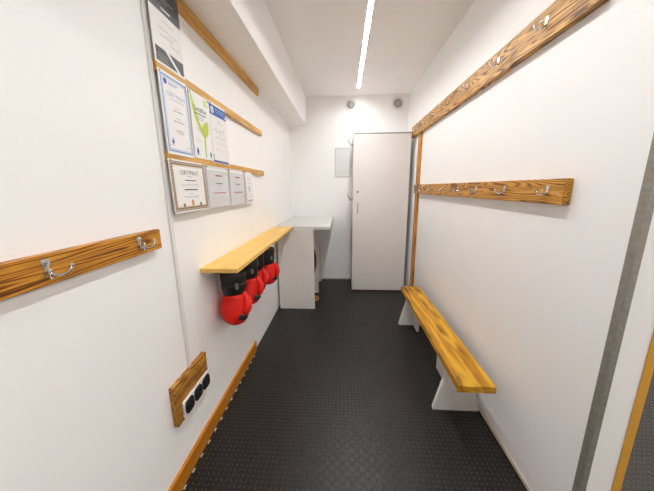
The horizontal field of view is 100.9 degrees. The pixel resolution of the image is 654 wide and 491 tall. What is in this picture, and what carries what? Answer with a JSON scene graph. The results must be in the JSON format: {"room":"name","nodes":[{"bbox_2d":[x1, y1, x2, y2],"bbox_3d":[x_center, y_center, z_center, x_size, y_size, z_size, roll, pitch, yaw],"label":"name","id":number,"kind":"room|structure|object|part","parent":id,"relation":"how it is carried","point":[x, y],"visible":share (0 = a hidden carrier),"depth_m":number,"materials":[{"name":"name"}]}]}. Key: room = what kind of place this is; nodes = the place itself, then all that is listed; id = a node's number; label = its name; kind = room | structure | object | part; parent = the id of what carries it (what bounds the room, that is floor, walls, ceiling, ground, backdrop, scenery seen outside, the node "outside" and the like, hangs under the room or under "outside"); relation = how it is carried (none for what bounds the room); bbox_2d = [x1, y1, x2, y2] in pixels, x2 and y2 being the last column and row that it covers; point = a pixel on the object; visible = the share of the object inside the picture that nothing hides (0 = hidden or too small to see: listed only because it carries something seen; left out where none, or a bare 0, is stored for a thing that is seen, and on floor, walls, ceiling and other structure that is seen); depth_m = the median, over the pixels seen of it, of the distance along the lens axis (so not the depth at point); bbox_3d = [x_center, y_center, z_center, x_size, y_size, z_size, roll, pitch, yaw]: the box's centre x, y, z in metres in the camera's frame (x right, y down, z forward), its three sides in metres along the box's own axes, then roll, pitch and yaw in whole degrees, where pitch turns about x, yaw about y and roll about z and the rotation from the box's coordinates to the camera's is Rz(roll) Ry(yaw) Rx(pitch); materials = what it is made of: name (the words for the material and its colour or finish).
{"room":"changing room","nodes":[
{"label":"changing room","id":0,"kind":"room"},
{"bbox_2d":[0,0,291,490],"bbox_3d":[-0.692,-0.153,1.115,0.080,2.445,5.356,0,12,4],"label":"wall","id":1,"kind":"structure","parent":0,"point":[90,361],"depth_m":0.82,"materials":[{"name":"white paint"}]},
{"bbox_2d":[0,229,161,300],"bbox_3d":[-0.664,0.111,0.384,0.069,0.073,1.322,0,12,4],"label":"coat rack","id":2,"kind":"object","parent":1,"relation":"attached to","point":[18,276],"visible":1,"depth_m":0.68,"materials":[{"name":"wood"}]},
{"bbox_2d":[139,0,190,367],"bbox_3d":[-0.650,-0.381,1.059,0.009,1.975,0.019,0,12,4],"label":"cable cover","id":3,"kind":"object","parent":1,"relation":"attached to","point":[142,2],"visible":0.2,"depth_m":1.07,"materials":[{"name":"white plastic"}]},
{"bbox_2d":[147,0,184,79],"bbox_3d":[-0.629,-0.852,1.061,0.004,0.298,0.194,0,12,4],"label":"certificate","id":4,"kind":"object","parent":1,"relation":"attached to","point":[163,14],"visible":1,"depth_m":1.07,"materials":[{"name":"white paper"}]},
{"bbox_2d":[157,66,194,157],"bbox_3d":[-0.626,-0.538,1.135,0.004,0.310,0.197,0,12,4],"label":"certificate","id":5,"kind":"object","parent":1,"relation":"attached to","point":[173,93],"visible":1,"depth_m":1.12,"materials":[{"name":"white paper"}]},
{"bbox_2d":[167,158,208,213],"bbox_3d":[-0.619,-0.268,1.230,0.006,0.222,0.286,0,12,4],"label":"certificate","id":6,"kind":"object","parent":1,"relation":"attached to","point":[188,179],"visible":1,"depth_m":1.21,"materials":[{"name":"white paper"}]},
{"bbox_2d":[168,352,209,426],"bbox_3d":[-0.625,0.658,1.263,0.044,0.187,0.265,0,12,4],"label":"power outlet","id":7,"kind":"object","parent":1,"relation":"attached to","point":[189,387],"visible":1,"depth_m":1.21,"materials":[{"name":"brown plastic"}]},
{"bbox_2d":[185,395,194,413],"bbox_3d":[-0.612,0.711,1.211,0.010,0.063,0.061,0,12,4],"label":"socket","id":8,"kind":"object","parent":7,"relation":"attached to","point":[189,399],"depth_m":1.20,"materials":[{"name":"black plastic"}]},
{"bbox_3d":[-0.617,0.696,1.282,0.010,0.078,0.222,0,12,4],"label":"socket frame","id":9,"kind":"part","parent":7,"relation":"part of","materials":[{"name":"white plastic"}]},
{"bbox_2d":[194,384,202,400],"bbox_3d":[-0.608,0.696,1.282,0.010,0.063,0.061,0,12,4],"label":"socket","id":10,"kind":"object","parent":7,"relation":"attached to","point":[198,388],"depth_m":1.27,"materials":[{"name":"black plastic"}]},
{"bbox_2d":[202,374,209,389],"bbox_3d":[-0.603,0.681,1.352,0.010,0.063,0.061,0,12,4],"label":"socket","id":11,"kind":"object","parent":7,"relation":"attached to","point":[205,377],"depth_m":1.34,"materials":[{"name":"black plastic"}]},
{"bbox_2d":[188,88,213,160],"bbox_3d":[-0.614,-0.579,1.330,0.004,0.296,0.186,0,12,4],"label":"certificate","id":12,"kind":"object","parent":1,"relation":"attached to","point":[199,106],"visible":1,"depth_m":1.32,"materials":[{"name":"white paper"}]},
{"bbox_2d":[152,58,261,135],"bbox_3d":[-0.606,-0.816,1.656,0.020,0.040,1.330,0,12,4],"label":"batten","id":13,"kind":"object","parent":1,"relation":"attached to","point":[191,86],"visible":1,"depth_m":1.41,"materials":[{"name":"brown wood"}]},
{"bbox_2d":[168,341,256,490],"bbox_3d":[-0.691,1.190,0.479,0.014,0.084,3.555,0,12,4],"label":"baseboard","id":14,"kind":"structure","parent":1,"relation":"attached to","point":[180,480],"depth_m":1.44,"materials":[{"name":"orange wood"}]},
{"bbox_2d":[164,151,263,175],"bbox_3d":[-0.603,-0.495,1.722,0.020,0.038,1.325,0,12,4],"label":"batten","id":15,"kind":"object","parent":1,"relation":"attached to","point":[167,155],"visible":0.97,"depth_m":1.43,"materials":[{"name":"brown wood"}]},
{"bbox_2d":[176,0,258,95],"bbox_3d":[-0.609,-1.119,1.577,0.020,0.052,1.300,0,12,4],"label":"batten","id":16,"kind":"object","parent":1,"relation":"attached to","point":[184,11],"visible":1,"depth_m":1.43,"materials":[{"name":"brown wood"}]},
{"bbox_2d":[205,165,230,208],"bbox_3d":[-0.603,-0.327,1.514,0.004,0.218,0.271,0,12,4],"label":"certificate","id":17,"kind":"object","parent":1,"relation":"attached to","point":[217,178],"visible":1,"depth_m":1.49,"materials":[{"name":"paper"}]},
{"bbox_2d":[183,356,254,489],"bbox_3d":[-0.638,1.093,1.133,0.006,0.001,2.078,0,12,4],"label":"trim","id":18,"kind":"structure","parent":1,"relation":"attached to","point":[254,356],"depth_m":1.49,"materials":[{"name":"white plastic"}]},
{"bbox_2d":[208,100,229,164],"bbox_3d":[-0.602,-0.620,1.523,0.004,0.308,0.202,0,12,4],"label":"certificate","id":19,"kind":"object","parent":1,"relation":"attached to","point":[217,114],"visible":1,"depth_m":1.51,"materials":[{"name":"white paper"}]},
{"bbox_2d":[228,169,245,204],"bbox_3d":[-0.587,-0.383,1.778,0.004,0.222,0.250,0,12,4],"label":"certificate","id":20,"kind":"object","parent":1,"relation":"attached to","point":[236,177],"visible":1,"depth_m":1.77,"materials":[{"name":"paper"}]},
{"bbox_2d":[182,0,305,125],"bbox_3d":[-0.549,-1.178,0.887,0.223,0.347,5.356,0,12,4],"label":"beam","id":21,"kind":"structure","parent":1,"relation":"attached to","point":[247,31],"depth_m":1.69,"materials":[{"name":"white paint"}]},
{"bbox_2d":[200,227,292,273],"bbox_3d":[-0.497,-0.001,2.086,0.193,0.078,1.498,0,12,4],"label":"wall shelf","id":22,"kind":"object","parent":1,"relation":"attached to","point":[234,261],"visible":1,"depth_m":1.66,"materials":[{"name":"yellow wood"}]},
{"bbox_2d":[219,268,251,324],"bbox_3d":[-0.527,0.283,1.552,0.176,0.346,0.149,-5,13,-20],"label":"glove","id":23,"kind":"object","parent":22,"relation":"hanging from","point":[236,304],"visible":0.96,"depth_m":1.50,"materials":[{"name":"red leather"}]},
{"bbox_2d":[244,258,263,303],"bbox_3d":[-0.526,0.227,1.812,0.166,0.346,0.160,10,16,40],"label":"glove","id":24,"kind":"object","parent":22,"relation":"hanging from","point":[254,287],"visible":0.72,"depth_m":1.79,"materials":[{"name":"red leather"}]},
{"bbox_2d":[257,252,268,288],"bbox_3d":[-0.519,0.183,1.991,0.172,0.333,0.142,-3,12,-10],"label":"glove","id":25,"kind":"object","parent":22,"relation":"hanging from","point":[262,273],"visible":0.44,"depth_m":1.96,"materials":[{"name":"red leather"}]},
{"bbox_2d":[264,247,279,283],"bbox_3d":[-0.491,0.158,2.248,0.168,0.329,0.141,-10,15,-38],"label":"glove","id":26,"kind":"object","parent":22,"relation":"hanging from","point":[273,270],"visible":0.72,"depth_m":2.21,"materials":[{"name":"red leather"}]},
{"bbox_2d":[244,172,253,201],"bbox_3d":[-0.572,-0.429,1.988,0.007,0.212,0.160,0,12,4],"label":"certificate","id":27,"kind":"object","parent":1,"relation":"attached to","point":[248,176],"visible":1,"depth_m":1.99,"materials":[{"name":"white paper"}]},
{"bbox_2d":[289,94,409,278],"bbox_3d":[0.289,-0.715,3.718,1.715,2.445,0.080,0,12,4],"label":"wall","id":28,"kind":"structure","parent":0,"point":[316,191],"depth_m":3.60,"materials":[{"name":"white paint"}]},
{"bbox_2d":[323,277,350,278],"bbox_3d":[0.145,0.478,3.937,0.413,0.022,0.008,0,12,4],"label":"baseboard","id":29,"kind":"structure","parent":28,"relation":"attached to","point":[323,277],"depth_m":3.94,"materials":[{"name":"beige plastic"}]},
{"bbox_2d":[335,148,350,176],"bbox_3d":[0.208,-1.101,3.592,0.205,0.375,0.014,0,12,4],"label":"access panel","id":30,"kind":"object","parent":28,"relation":"attached to","point":[342,164],"visible":1,"depth_m":3.59,"materials":[{"name":"grey"}]},
{"bbox_2d":[344,98,356,110],"bbox_3d":[0.299,-1.792,3.430,0.156,0.156,0.035,0,12,4],"label":"air vent","id":31,"kind":"object","parent":28,"relation":"in","point":[350,104],"visible":1,"depth_m":3.43,"materials":[{"name":"white plastic"}]},
{"bbox_2d":[392,97,403,109],"bbox_3d":[0.895,-1.789,3.393,0.156,0.156,0.035,0,12,4],"label":"air vent","id":32,"kind":"object","parent":28,"relation":"in","point":[398,102],"visible":1,"depth_m":3.40,"materials":[{"name":"white plastic"}]},
{"bbox_2d":[265,0,474,96],"bbox_3d":[1.544,-1.366,0.716,4.620,0.060,5.556,0,12,4],"label":"ceiling","id":33,"kind":"structure","parent":0,"point":[322,40],"depth_m":2.13,"materials":[{"name":"white paint"}]},
{"bbox_2d":[357,0,373,87],"bbox_3d":[0.258,-1.482,1.383,0.037,0.031,3.650,0,12,4],"label":"recessed light","id":34,"kind":"object","parent":33,"relation":"in","point":[370,2],"visible":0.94,"depth_m":2.12,"materials":[{"name":"white"}]},
{"bbox_2d":[182,279,653,490],"bbox_3d":[1.563,1.084,1.238,4.620,0.060,5.556,0,12,4],"label":"floor","id":35,"kind":"structure","parent":0,"point":[338,394],"depth_m":1.55,"materials":[{"name":"black rubber"}]},
{"bbox_2d":[275,217,333,308],"bbox_3d":[-0.224,0.147,3.375,0.580,0.910,1.012,0,12,4],"label":"desk","id":36,"kind":"object","parent":35,"relation":"on","point":[298,283],"visible":0.95,"depth_m":2.91,"materials":[{"name":"grey laminate"}]},
{"bbox_3d":[-0.328,0.266,2.899,0.383,0.877,0.018,0,12,4],"label":"panel","id":37,"kind":"part","parent":36,"relation":"part of","materials":[{"name":"white laminate"}]},
{"bbox_2d":[314,249,316,273],"bbox_3d":[-0.198,0.154,3.098,0.181,0.373,0.200,0,12,4],"label":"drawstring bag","id":38,"kind":"object","parent":36,"relation":"on","point":[315,254],"visible":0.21,"depth_m":3.05,"materials":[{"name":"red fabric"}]},
{"bbox_3d":[-0.299,0.168,3.357,0.383,0.877,0.018,0,12,4],"label":"panel","id":39,"kind":"part","parent":36,"relation":"part of","materials":[{"name":"white laminate"}]},
{"bbox_3d":[-0.272,0.077,3.787,0.383,0.877,0.018,0,12,4],"label":"panel","id":40,"kind":"part","parent":36,"relation":"part of","materials":[{"name":"white laminate"}]},
{"bbox_2d":[347,132,411,289],"bbox_3d":[0.618,-0.394,3.472,0.724,1.914,0.474,0,12,4],"label":"locker","id":41,"kind":"object","parent":35,"relation":"on","point":[380,160],"visible":0.99,"depth_m":3.25,"materials":[{"name":"white metal"}]},
{"bbox_2d":[398,286,496,410],"bbox_3d":[0.789,0.714,1.999,0.263,0.358,1.358,0,12,4],"label":"bench","id":42,"kind":"object","parent":35,"relation":"on","point":[462,376],"visible":1,"depth_m":1.60,"materials":[{"name":"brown wood"}]},
{"bbox_3d":[0.825,0.609,2.580,0.263,0.322,0.024,0,12,4],"label":"leg","id":43,"kind":"part","parent":42,"relation":"part of","materials":[{"name":"white plastic"}]},
{"bbox_3d":[0.763,0.821,1.584,0.263,0.322,0.024,0,12,4],"label":"leg","id":44,"kind":"part","parent":42,"relation":"part of","materials":[{"name":"white plastic"}]},
{"bbox_2d":[404,0,653,490],"bbox_3d":[0.930,-0.144,1.015,0.100,2.445,5.356,0,12,4],"label":"wall","id":45,"kind":"structure","parent":0,"point":[529,290],"depth_m":1.10,"materials":[{"name":"white paint"}]},
{"bbox_2d":[410,132,422,285],"bbox_3d":[0.993,-0.289,3.031,0.022,1.827,0.090,0,12,4],"label":"wooden post","id":46,"kind":"object","parent":45,"relation":"attached to","point":[420,136],"visible":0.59,"depth_m":2.99,"materials":[{"name":"orange wood"}]},
{"bbox_2d":[404,285,531,490],"bbox_3d":[0.959,0.789,2.446,0.008,0.022,2.949,0,12,4],"label":"baseboard","id":47,"kind":"structure","parent":45,"relation":"attached to","point":[506,452],"depth_m":1.34,"materials":[{"name":"beige plastic"}]},
{"bbox_2d":[414,178,573,204],"bbox_3d":[0.908,-0.414,2.004,0.067,0.094,2.124,0,12,4],"label":"coat rack","id":48,"kind":"object","parent":45,"relation":"attached to","point":[545,191],"visible":1,"depth_m":1.26,"materials":[{"name":"orange wood"}]},
{"bbox_2d":[412,0,608,137],"bbox_3d":[0.910,-1.061,1.978,0.067,0.122,2.385,0,12,4],"label":"coat rack","id":49,"kind":"object","parent":45,"relation":"attached to","point":[560,16],"visible":1,"depth_m":1.22,"materials":[{"name":"brown wood"}]},
{"bbox_2d":[572,134,653,490],"bbox_3d":[0.871,0.073,0.775,0.020,2.120,0.025,0,12,4],"label":"trim","id":50,"kind":"structure","parent":45,"relation":"attached to","point":[642,218],"depth_m":0.80,"materials":[{"name":"metal"}]},
{"bbox_2d":[611,331,653,490],"bbox_3d":[0.979,0.028,0.793,0.027,2.200,0.093,0,12,4],"label":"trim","id":51,"kind":"structure","parent":45,"relation":"in","point":[648,369],"depth_m":0.86,"materials":[{"name":"orange wood"}]}
]}

